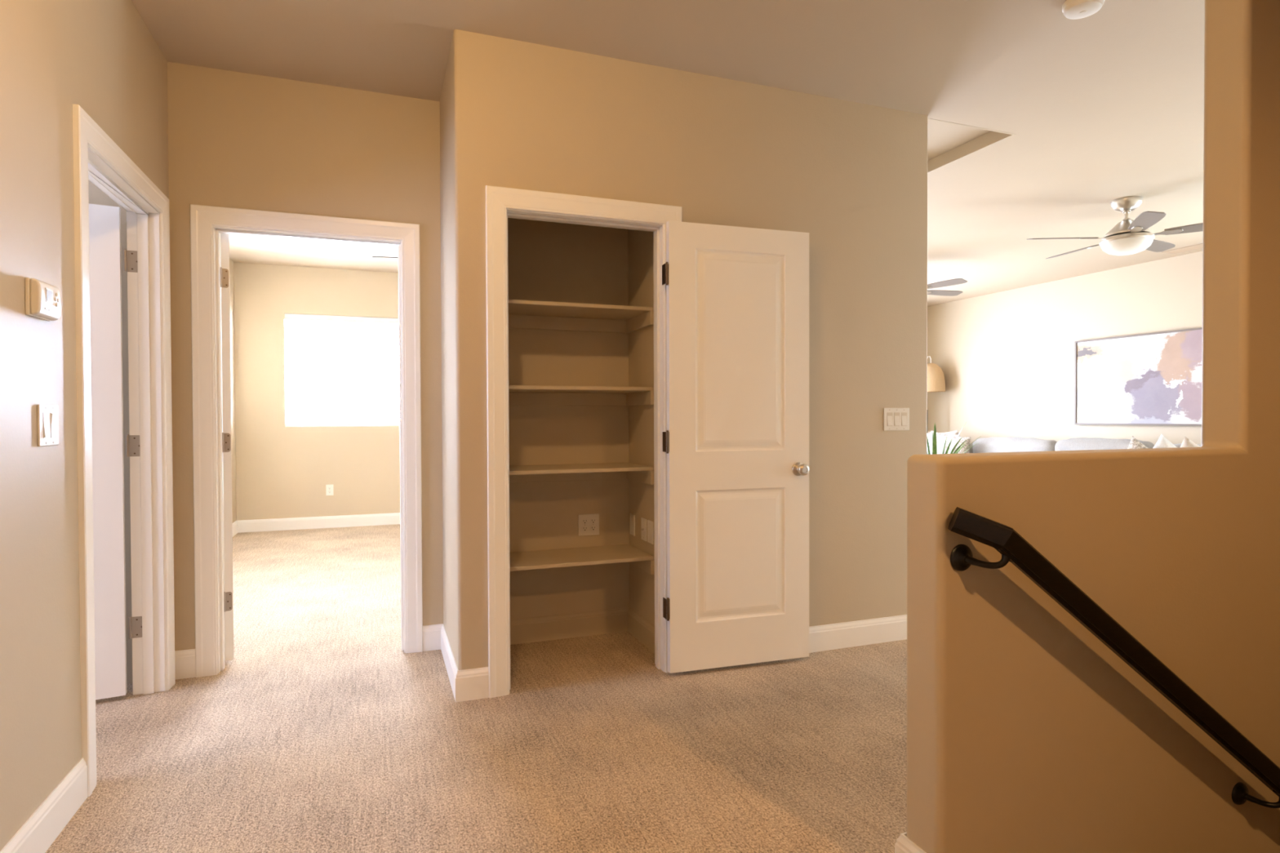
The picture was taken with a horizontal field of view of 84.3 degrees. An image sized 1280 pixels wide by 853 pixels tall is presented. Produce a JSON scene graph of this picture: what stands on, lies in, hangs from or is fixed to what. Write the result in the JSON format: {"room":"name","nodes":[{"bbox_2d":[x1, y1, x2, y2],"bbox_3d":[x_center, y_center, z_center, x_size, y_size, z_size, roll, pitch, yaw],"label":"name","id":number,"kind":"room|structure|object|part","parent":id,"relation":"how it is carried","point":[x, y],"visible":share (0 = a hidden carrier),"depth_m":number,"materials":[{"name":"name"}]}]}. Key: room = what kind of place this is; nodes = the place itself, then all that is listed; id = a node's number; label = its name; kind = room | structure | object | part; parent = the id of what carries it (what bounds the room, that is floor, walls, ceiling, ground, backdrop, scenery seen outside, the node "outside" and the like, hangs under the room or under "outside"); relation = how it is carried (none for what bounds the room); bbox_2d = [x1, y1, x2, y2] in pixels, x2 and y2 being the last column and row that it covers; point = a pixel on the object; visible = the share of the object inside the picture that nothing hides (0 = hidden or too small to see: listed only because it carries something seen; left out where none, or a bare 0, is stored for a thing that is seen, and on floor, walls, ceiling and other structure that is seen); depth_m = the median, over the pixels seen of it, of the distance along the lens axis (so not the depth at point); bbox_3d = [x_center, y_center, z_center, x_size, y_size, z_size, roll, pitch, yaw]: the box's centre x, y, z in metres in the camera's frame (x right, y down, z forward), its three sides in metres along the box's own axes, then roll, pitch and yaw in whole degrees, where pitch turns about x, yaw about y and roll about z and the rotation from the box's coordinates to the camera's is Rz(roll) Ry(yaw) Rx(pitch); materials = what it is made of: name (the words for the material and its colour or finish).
{"room":"upstairs hallway landing","nodes":[
{"label":"upstairs hallway landing","id":0,"kind":"room"},
{"bbox_2d":[0,0,168,851],"bbox_3d":[-1.046,-0.205,0.182,0.115,2.742,6.274,0,1,-20],"label":"wall","id":1,"kind":"structure","parent":0,"point":[101,57],"depth_m":1.94,"materials":[{"name":"beige paint"}]},
{"bbox_2d":[24,277,60,320],"bbox_3d":[-1.608,-0.341,1.907,0.036,0.098,0.132,0,1,-20],"label":"thermostat","id":2,"kind":"object","parent":1,"relation":"attached to","point":[42,300],"visible":1,"depth_m":1.87,"materials":[{"name":"white plastic"}]},
{"bbox_2d":[0,757,87,852],"bbox_3d":[-0.798,1.109,-0.274,0.014,0.125,5.216,0,1,-20],"label":"baseboard","id":3,"kind":"structure","parent":1,"relation":"attached to","point":[42,828],"depth_m":1.95,"materials":[{"name":"white paint"}]},
{"bbox_2d":[36,404,58,446],"bbox_3d":[-1.639,-0.004,1.960,0.010,0.114,0.124,0,1,-20],"label":"light switch","id":4,"kind":"object","parent":1,"relation":"attached to","point":[47,415],"visible":1,"depth_m":1.95,"materials":[{"name":"white plastic"}]},
{"bbox_3d":[-1.629,-0.003,1.939,0.001,0.070,0.035,0,1,-20],"label":"switch frame","id":5,"kind":"part","parent":4,"relation":"part of","materials":[{"name":"beige plastic"}]},
{"bbox_3d":[-1.645,-0.004,1.982,0.001,0.070,0.035,0,1,-20],"label":"switch frame","id":6,"kind":"part","parent":4,"relation":"part of","materials":[{"name":"beige plastic"}]},
{"bbox_2d":[88,203,142,699],"bbox_3d":[-2.453,0.110,2.725,0.870,2.012,0.100,-1,1,-30],"label":"door","id":7,"kind":"structure","parent":1,"relation":"in","point":[104,221],"depth_m":2.89,"materials":[{"name":"white paint"}]},
{"bbox_2d":[72,103,175,797],"bbox_3d":[-1.935,0.076,2.602,0.136,2.119,0.989,0,1,-20],"label":"door frame","id":8,"kind":"structure","parent":1,"relation":"attached to","point":[98,159],"depth_m":2.96,"materials":[{"name":"white paint"}]},
{"bbox_2d":[229,257,236,523],"bbox_3d":[-3.402,-0.265,5.101,0.120,2.742,4.360,0,1,-20],"label":"wall","id":9,"kind":"structure","parent":0,"point":[231,263],"depth_m":7.06,"materials":[{"name":"beige paint"}]},
{"bbox_2d":[88,61,443,684],"bbox_3d":[-2.744,-0.238,2.959,3.920,2.742,0.116,0,1,-20],"label":"wall","id":10,"kind":"structure","parent":0,"point":[237,140],"depth_m":3.29,"materials":[{"name":"beige paint"}]},
{"bbox_2d":[174,648,195,679],"bbox_3d":[-2.039,1.066,3.169,0.082,0.125,0.014,0,1,-20],"label":"baseboard","id":11,"kind":"structure","parent":10,"relation":"attached to","point":[184,660],"depth_m":3.16,"materials":[{"name":"white paint"}]},
{"bbox_2d":[219,233,233,661],"bbox_3d":[-2.170,0.096,3.646,0.107,2.012,0.800,-1,1,-39],"label":"door","id":12,"kind":"structure","parent":10,"relation":"in","point":[224,237],"depth_m":3.33,"materials":[{"name":"white paint"}]},
{"bbox_2d":[190,204,422,677],"bbox_3d":[-1.565,0.064,3.392,0.977,2.119,0.135,0,1,-20],"label":"door frame","id":13,"kind":"structure","parent":10,"relation":"attached to","point":[206,222],"depth_m":3.25,"materials":[{"name":"white paint"}]},
{"bbox_2d":[233,262,399,520],"bbox_3d":[-2.305,-0.307,7.915,4.138,2.742,0.150,0,1,-20],"label":"wall","id":14,"kind":"structure","parent":0,"point":[282,471],"depth_m":7.36,"materials":[{"name":"beige paint"}]},
{"bbox_2d":[325,484,333,495],"bbox_3d":[-3.284,0.673,7.478,0.072,0.115,0.009,0,1,-20],"label":"wall outlet","id":15,"kind":"object","parent":14,"relation":"attached to","point":[329,488],"visible":1,"depth_m":7.48,"materials":[{"name":"white plastic"}]},
{"bbox_2d":[284,320,399,426],"bbox_3d":[-3.167,-0.592,7.633,1.184,1.175,0.060,0,1,-20],"label":"window","id":16,"kind":"structure","parent":14,"relation":"in","point":[286,322],"depth_m":7.61,"materials":[{"name":"white glass"}]},
{"bbox_3d":[-3.433,-0.590,7.535,0.523,1.085,0.006,0,1,-20],"label":"pane","id":17,"kind":"part","parent":16,"relation":"part of","materials":[{"name":"clear glass"}]},
{"bbox_2d":[284,313,399,426],"bbox_3d":[-3.139,-0.593,7.558,1.172,1.167,0.059,0,1,-20],"label":"window blind","id":18,"kind":"object","parent":16,"relation":"attached to","point":[305,318],"visible":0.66,"depth_m":7.53,"materials":[{"name":"white plastic"}]},
{"bbox_3d":[-3.498,-0.568,7.404,0.002,1.095,0.002,0,1,25],"label":"ladder cord","id":19,"kind":"part","parent":18,"relation":"part of","materials":[{"name":"white fabric"}]},
{"bbox_3d":[-3.254,-0.570,7.494,0.002,1.095,0.002,0,1,25],"label":"ladder cord","id":20,"kind":"part","parent":18,"relation":"part of","materials":[{"name":"white fabric"}]},
{"bbox_3d":[-3.139,-0.019,7.571,1.164,0.018,0.044,0,1,-20],"label":"rail","id":21,"kind":"part","parent":18,"relation":"part of","materials":[{"name":"white"}]},
{"bbox_3d":[-2.767,-0.574,7.675,0.002,1.095,0.002,0,1,25],"label":"ladder cord","id":22,"kind":"part","parent":18,"relation":"part of","materials":[{"name":"white fabric"}]},
{"bbox_3d":[-2.901,-0.594,7.732,0.523,1.085,0.006,0,1,-20],"label":"pane","id":23,"kind":"part","parent":16,"relation":"part of","materials":[{"name":"clear glass"}]},
{"bbox_2d":[232,512,906,653],"bbox_3d":[-1.280,1.032,5.462,4.093,0.125,5.196,0,1,-20],"label":"baseboard","id":24,"kind":"structure","parent":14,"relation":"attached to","point":[891,628],"depth_m":3.66,"materials":[{"name":"white paint"}]},
{"bbox_2d":[440,44,455,660],"bbox_3d":[-0.839,-0.248,3.291,0.116,2.742,0.589,0,1,-20],"label":"wall","id":25,"kind":"structure","parent":0,"point":[446,140],"depth_m":3.24,"materials":[{"name":"beige paint"}]},
{"bbox_2d":[422,623,488,702],"bbox_3d":[-0.857,1.061,3.232,0.136,0.125,0.741,-1,1,-27],"label":"baseboard","id":26,"kind":"structure","parent":25,"relation":"attached to","point":[473,684],"depth_m":2.93,"materials":[{"name":"white paint"}]},
{"bbox_2d":[45,524,906,852],"bbox_3d":[0.912,1.177,3.314,11.200,0.120,11.050,0,1,-20],"label":"floor","id":27,"kind":"structure","parent":0,"point":[320,734],"depth_m":2.52,"materials":[{"name":"beige carpet"}]},
{"bbox_2d":[927,355,945,391],"bbox_3d":[4.035,0.019,9.826,0.388,1.996,0.376,0,1,10],"label":"floor lamp","id":28,"kind":"object","parent":27,"relation":"on","point":[935,377],"visible":0.57,"depth_m":9.66,"materials":[{"name":"beige fabric"}]},
{"bbox_2d":[927,422,981,454],"bbox_3d":[2.422,0.513,5.789,0.670,1.129,0.626,0,1,20],"label":"potted plant","id":29,"kind":"object","parent":27,"relation":"on","point":[934,436],"visible":0.19,"depth_m":5.69,"materials":[{"name":"green plant"}]},
{"bbox_2d":[969,443,973,453],"bbox_3d":[4.474,0.639,7.806,1.043,0.809,3.918,0,1,-20],"label":"sofa","id":30,"kind":"object","parent":27,"relation":"on","point":[971,445],"visible":0.02,"depth_m":9.17,"materials":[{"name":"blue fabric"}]},
{"bbox_2d":[928,429,958,435],"bbox_3d":[4.069,0.298,9.380,0.192,0.522,0.537,-1,1,-28],"label":"throw pillow","id":31,"kind":"object","parent":30,"relation":"on","point":[956,432],"visible":0.05,"depth_m":9.22,"materials":[{"name":"beige fabric"}]},
{"bbox_2d":[927,433,959,454],"bbox_3d":[3.947,0.335,9.249,0.222,0.532,0.583,-1,1,-36],"label":"throw pillow","id":32,"kind":"object","parent":30,"relation":"on","point":[929,435],"visible":0.05,"depth_m":9.27,"materials":[{"name":"white fabric"}]},
{"bbox_2d":[931,431,970,453],"bbox_3d":[3.924,0.345,8.910,0.226,0.586,0.604,-1,1,-35],"label":"throw pillow","id":33,"kind":"object","parent":30,"relation":"on","point":[940,438],"visible":0.3,"depth_m":8.81,"materials":[{"name":"white fabric"}]},
{"bbox_2d":[972,436,1057,453],"bbox_3d":[4.449,0.379,8.364,0.285,0.512,1.198,0,1,-21],"label":"cushion","id":34,"kind":"object","parent":30,"relation":"on","point":[1006,444],"visible":0.39,"depth_m":8.27,"materials":[{"name":"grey fabric"}]},
{"bbox_2d":[1054,437,1154,450],"bbox_3d":[4.824,0.377,7.351,0.288,0.515,1.061,0,1,-22],"label":"cushion","id":35,"kind":"object","parent":30,"relation":"on","point":[1078,443],"visible":0.24,"depth_m":7.34,"materials":[{"name":"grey fabric"}]},
{"bbox_2d":[1127,435,1147,448],"bbox_3d":[4.766,0.386,6.706,0.200,0.599,0.613,0,1,-5],"label":"throw pillow","id":36,"kind":"object","parent":30,"relation":"on","point":[1135,443],"visible":0.09,"depth_m":6.68,"materials":[{"name":"white fabric"}]},
{"bbox_2d":[1152,434,1176,448],"bbox_3d":[4.957,0.368,6.627,0.221,0.603,0.592,0,1,-2],"label":"throw pillow","id":37,"kind":"object","parent":30,"relation":"on","point":[1162,442],"visible":0.06,"depth_m":6.59,"materials":[{"name":"white fabric"}]},
{"bbox_2d":[1173,443,1201,447],"bbox_3d":[5.121,0.406,6.561,0.286,0.498,0.698,-1,1,-24],"label":"cushion","id":38,"kind":"object","parent":30,"relation":"on","point":[1179,445],"visible":0.02,"depth_m":6.59,"materials":[{"name":"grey fabric"}]},
{"bbox_2d":[1180,435,1200,447],"bbox_3d":[4.891,0.384,6.197,0.203,0.600,0.612,-1,1,-37],"label":"throw pillow","id":39,"kind":"object","parent":30,"relation":"on","point":[1186,442],"visible":0.04,"depth_m":6.18,"materials":[{"name":"beige fabric"}]},
{"bbox_2d":[507,217,629,619],"bbox_3d":[0.128,-0.261,3.997,2.188,2.742,0.170,0,1,-20],"label":"wall","id":40,"kind":"structure","parent":0,"point":[548,261],"depth_m":3.72,"materials":[{"name":"beige paint"}]},
{"bbox_2d":[508,299,653,333],"bbox_3d":[-0.400,-0.544,3.505,0.859,0.087,0.378,0,1,-20],"label":"closet shelf","id":41,"kind":"object","parent":40,"relation":"attached to","point":[522,314],"visible":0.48,"depth_m":3.60,"materials":[{"name":"beige paint"}]},
{"bbox_2d":[508,385,653,405],"bbox_3d":[-0.399,-0.150,3.510,0.859,0.087,0.378,0,1,-20],"label":"closet shelf","id":42,"kind":"object","parent":40,"relation":"attached to","point":[518,395],"visible":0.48,"depth_m":3.64,"materials":[{"name":"beige paint"}]},
{"bbox_2d":[509,462,653,484],"bbox_3d":[-0.398,0.245,3.516,0.859,0.087,0.378,0,1,-20],"label":"closet shelf","id":43,"kind":"object","parent":40,"relation":"attached to","point":[574,472],"visible":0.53,"depth_m":3.60,"materials":[{"name":"beige paint"}]},
{"bbox_2d":[509,544,654,574],"bbox_3d":[-0.396,0.689,3.522,0.859,0.087,0.378,0,1,-20],"label":"closet shelf","id":44,"kind":"object","parent":40,"relation":"attached to","point":[596,555],"visible":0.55,"depth_m":3.51,"materials":[{"name":"beige paint"}]},
{"bbox_2d":[510,607,654,653],"bbox_3d":[-0.368,1.056,3.454,0.861,0.125,0.535,0,1,-20],"label":"baseboard","id":45,"kind":"structure","parent":40,"relation":"attached to","point":[526,630],"depth_m":3.71,"materials":[{"name":"beige paint"}]},
{"bbox_2d":[577,513,599,536],"bbox_3d":[-0.272,0.523,3.763,0.116,0.114,0.009,0,1,-20],"label":"wall outlet","id":46,"kind":"object","parent":40,"relation":"attached to","point":[588,524],"visible":1,"depth_m":3.76,"materials":[{"name":"white plastic"}]},
{"bbox_2d":[582,526,587,531],"bbox_3d":[-0.293,0.543,3.754,0.033,0.027,0.004,0,1,-20],"label":"socket","id":47,"kind":"object","parent":46,"relation":"attached to","point":[584,528],"depth_m":3.75,"materials":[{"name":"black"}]},
{"bbox_2d":[582,519,587,524],"bbox_3d":[-0.293,0.504,3.753,0.033,0.027,0.004,0,1,-20],"label":"socket","id":48,"kind":"object","parent":46,"relation":"attached to","point":[584,521],"depth_m":3.75,"materials":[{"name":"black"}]},
{"bbox_2d":[590,525,595,530],"bbox_3d":[-0.250,0.543,3.770,0.033,0.027,0.004,0,1,-20],"label":"socket","id":49,"kind":"object","parent":46,"relation":"attached to","point":[592,527],"depth_m":3.77,"materials":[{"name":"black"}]},
{"bbox_2d":[590,518,595,523],"bbox_3d":[-0.250,0.504,3.769,0.033,0.027,0.004,0,1,-20],"label":"socket","id":50,"kind":"object","parent":46,"relation":"attached to","point":[592,520],"depth_m":3.77,"materials":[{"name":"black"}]},
{"bbox_2d":[627,229,654,626],"bbox_3d":[0.087,-0.256,3.606,0.120,2.742,0.535,0,1,-20],"label":"wall","id":51,"kind":"structure","parent":0,"point":[640,243],"depth_m":3.65,"materials":[{"name":"beige paint"}]},
{"bbox_2d":[629,513,635,536],"bbox_3d":[-0.041,0.525,3.787,0.007,0.114,0.072,0,1,-20],"label":"wall plate","id":52,"kind":"object","parent":51,"relation":"attached to","point":[632,517],"visible":1,"depth_m":3.78,"materials":[{"name":"white plastic"}]},
{"bbox_2d":[640,517,646,541],"bbox_3d":[0.017,0.527,3.621,0.014,0.114,0.072,0,1,-20],"label":"wall plate","id":53,"kind":"object","parent":51,"relation":"attached to","point":[643,521],"visible":1,"depth_m":3.62,"materials":[{"name":"white plastic"}]},
{"bbox_2d":[647,520,653,544],"bbox_3d":[0.052,0.528,3.536,0.007,0.114,0.072,0,1,-20],"label":"wall plate","id":54,"kind":"object","parent":51,"relation":"attached to","point":[650,523],"visible":1,"depth_m":3.52,"materials":[{"name":"white plastic"}]},
{"bbox_2d":[131,0,1204,306],"bbox_3d":[0.902,-1.675,3.275,11.200,0.100,11.050,0,1,-20],"label":"ceiling","id":55,"kind":"structure","parent":0,"point":[1106,105],"depth_m":3.18,"materials":[{"name":"beige paint"}]},
{"bbox_2d":[372,256,398,257],"bbox_3d":[-1.535,-1.454,5.843,1.275,0.396,1.340,0,1,-10],"label":"ceiling fan","id":56,"kind":"object","parent":55,"relation":"hanging from","point":[372,256],"visible":0.02,"depth_m":5.68,"materials":[{"name":"beige"}]},
{"bbox_2d":[927,278,967,296],"bbox_3d":[2.803,-1.490,7.388,1.275,0.396,1.340,0,1,-14],"label":"ceiling fan","id":57,"kind":"object","parent":55,"relation":"hanging from","point":[957,281],"visible":0.14,"depth_m":7.09,"materials":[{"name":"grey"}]},
{"bbox_3d":[3.195,-1.418,7.492,0.465,0.034,0.136,0,1,-14],"label":"blade","id":58,"kind":"part","parent":57,"relation":"part of","materials":[{"name":"brown"}]},
{"bbox_3d":[3.000,-1.410,6.990,0.136,0.034,0.465,-1,1,-32],"label":"blade","id":59,"kind":"part","parent":57,"relation":"part of","materials":[{"name":"brown"}]},
{"bbox_2d":[927,118,1015,173],"bbox_3d":[1.693,-1.687,4.191,0.610,0.096,0.724,0,1,-20],"label":"attic hatch","id":60,"kind":"object","parent":55,"relation":"attached to","point":[948,142],"visible":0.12,"depth_m":4.20,"materials":[{"name":"beige paint"}]},
{"bbox_3d":[1.693,-1.726,4.191,0.610,0.019,0.724,0,1,-20],"label":"hatch panel","id":61,"kind":"part","parent":60,"relation":"part of","materials":[{"name":"beige paint"}]},
{"bbox_2d":[1062,0,1105,19],"bbox_3d":[1.690,-1.598,2.694,0.140,0.042,0.140,0,1,-20],"label":"smoke detector","id":62,"kind":"object","parent":55,"relation":"attached to","point":[1071,9],"visible":1,"depth_m":2.68,"materials":[{"name":"white plastic"}]},
{"bbox_2d":[1026,195,1203,258],"bbox_3d":[3.611,-1.462,5.209,1.275,0.396,1.340,-1,1,-32],"label":"ceiling fan","id":63,"kind":"object","parent":55,"relation":"hanging from","point":[1129,236],"visible":0.97,"depth_m":5.09,"materials":[{"name":"grey metal"}]},
{"bbox_3d":[3.111,-1.386,5.208,0.465,0.034,0.136,0,1,4],"label":"blade","id":64,"kind":"part","parent":63,"relation":"part of","materials":[{"name":"brown"}]},
{"bbox_3d":[3.451,-1.393,5.624,0.136,0.034,0.465,0,1,-14],"label":"blade","id":65,"kind":"part","parent":63,"relation":"part of","materials":[{"name":"brown"}]},
{"bbox_3d":[3.568,-1.308,5.183,0.320,0.088,0.320,-1,1,-32],"label":"lamp shade","id":66,"kind":"part","parent":63,"relation":"part of","materials":[{"name":"white glass"}]},
{"bbox_3d":[3.402,-1.381,4.755,0.136,0.034,0.465,0,1,22],"label":"blade","id":67,"kind":"part","parent":63,"relation":"part of","materials":[{"name":"brown"}]},
{"bbox_3d":[3.952,-1.392,5.429,0.465,0.034,0.136,-1,1,-32],"label":"blade","id":68,"kind":"part","parent":63,"relation":"part of","materials":[{"name":"brown"}]},
{"bbox_3d":[3.922,-1.384,4.892,0.465,0.034,0.136,0,1,40],"label":"blade","id":69,"kind":"part","parent":63,"relation":"part of","materials":[{"name":"brown"}]},
{"bbox_2d":[1161,243,1202,253],"bbox_3d":[5.200,-1.681,6.639,0.183,0.009,0.460,0,1,-20],"label":"ceiling vent","id":70,"kind":"object","parent":55,"relation":"in","point":[1196,246],"visible":0.59,"depth_m":6.70,"materials":[{"name":"beige metal"}]},
{"bbox_2d":[451,29,927,670],"bbox_3d":[0.366,-0.253,3.362,2.424,2.742,0.116,0,1,-20],"label":"wall","id":71,"kind":"structure","parent":0,"point":[850,175],"depth_m":3.39,"materials":[{"name":"beige paint"}]},
{"bbox_2d":[485,185,681,697],"bbox_3d":[-0.241,0.063,3.132,0.878,2.119,0.135,0,1,-20],"label":"door frame","id":72,"kind":"structure","parent":71,"relation":"attached to","point":[502,203],"depth_m":2.96,"materials":[{"name":"white paint"}]},
{"bbox_2d":[662,220,809,673],"bbox_3d":[0.465,0.093,3.232,0.731,2.012,0.104,0,1,-18],"label":"door","id":73,"kind":"structure","parent":71,"relation":"in","point":[735,440],"depth_m":3.24,"materials":[{"name":"white paint"}]},
{"bbox_3d":[0.755,0.200,3.305,0.065,0.065,0.064,0,1,-18],"label":"knob","id":74,"kind":"part","parent":73,"relation":"part of","materials":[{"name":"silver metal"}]},
{"bbox_2d":[883,408,909,431],"bbox_3d":[1.328,-0.037,3.656,0.163,0.117,0.010,0,1,-20],"label":"light switch","id":75,"kind":"object","parent":71,"relation":"attached to","point":[894,419],"visible":1,"depth_m":3.65,"materials":[{"name":"white plastic"}]},
{"bbox_3d":[1.286,-0.037,3.639,0.035,0.070,0.001,0,1,-20],"label":"switch frame","id":76,"kind":"part","parent":75,"relation":"part of","materials":[{"name":"beige plastic"}]},
{"bbox_3d":[1.329,-0.037,3.655,0.035,0.070,0.001,0,1,-20],"label":"switch frame","id":77,"kind":"part","parent":75,"relation":"part of","materials":[{"name":"beige plastic"}]},
{"bbox_3d":[1.372,-0.038,3.671,0.035,0.070,0.001,0,1,-20],"label":"switch frame","id":78,"kind":"part","parent":75,"relation":"part of","materials":[{"name":"beige plastic"}]},
{"bbox_2d":[927,251,1202,444],"bbox_3d":[5.353,-0.322,7.148,0.120,2.742,6.863,0,1,-20],"label":"wall","id":79,"kind":"structure","parent":0,"point":[1006,358],"depth_m":8.44,"materials":[{"name":"beige paint"}]},
{"bbox_2d":[1074,327,1202,426],"bbox_3d":[5.220,-0.484,7.265,0.044,0.944,1.595,0,1,-20],"label":"framed painting","id":80,"kind":"object","parent":79,"relation":"attached to","point":[1155,378],"visible":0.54,"depth_m":7.32,"materials":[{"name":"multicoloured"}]},
{"bbox_2d":[906,0,1279,852],"bbox_3d":[2.261,1.045,2.290,3.383,5.362,0.122,0,1,-20],"label":"wall","id":81,"kind":"structure","parent":0,"point":[1027,733],"depth_m":1.86,"materials":[{"name":"beige paint"}]},
{"bbox_2d":[894,831,926,852],"bbox_3d":[2.118,1.065,2.244,3.110,0.125,0.136,0,1,-20],"label":"baseboard","id":82,"kind":"structure","parent":81,"relation":"attached to","point":[903,844],"depth_m":1.74,"materials":[{"name":"white paint"}]},
{"bbox_2d":[947,506,1279,808],"bbox_3d":[2.121,1.275,2.119,3.000,2.202,0.106,0,1,-20],"label":"handrail","id":83,"kind":"object","parent":81,"relation":"attached to","point":[1013,548],"visible":1,"depth_m":1.69,"materials":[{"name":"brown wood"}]},
{"bbox_3d":[0.794,0.307,1.616,0.096,0.035,0.019,0,1,29],"label":"arm","id":84,"kind":"part","parent":83,"relation":"part of","materials":[{"name":"black metal"}]},
{"bbox_3d":[1.755,1.049,1.982,0.096,0.035,0.019,0,1,30],"label":"arm","id":85,"kind":"part","parent":83,"relation":"part of","materials":[{"name":"black metal"}]}
]}

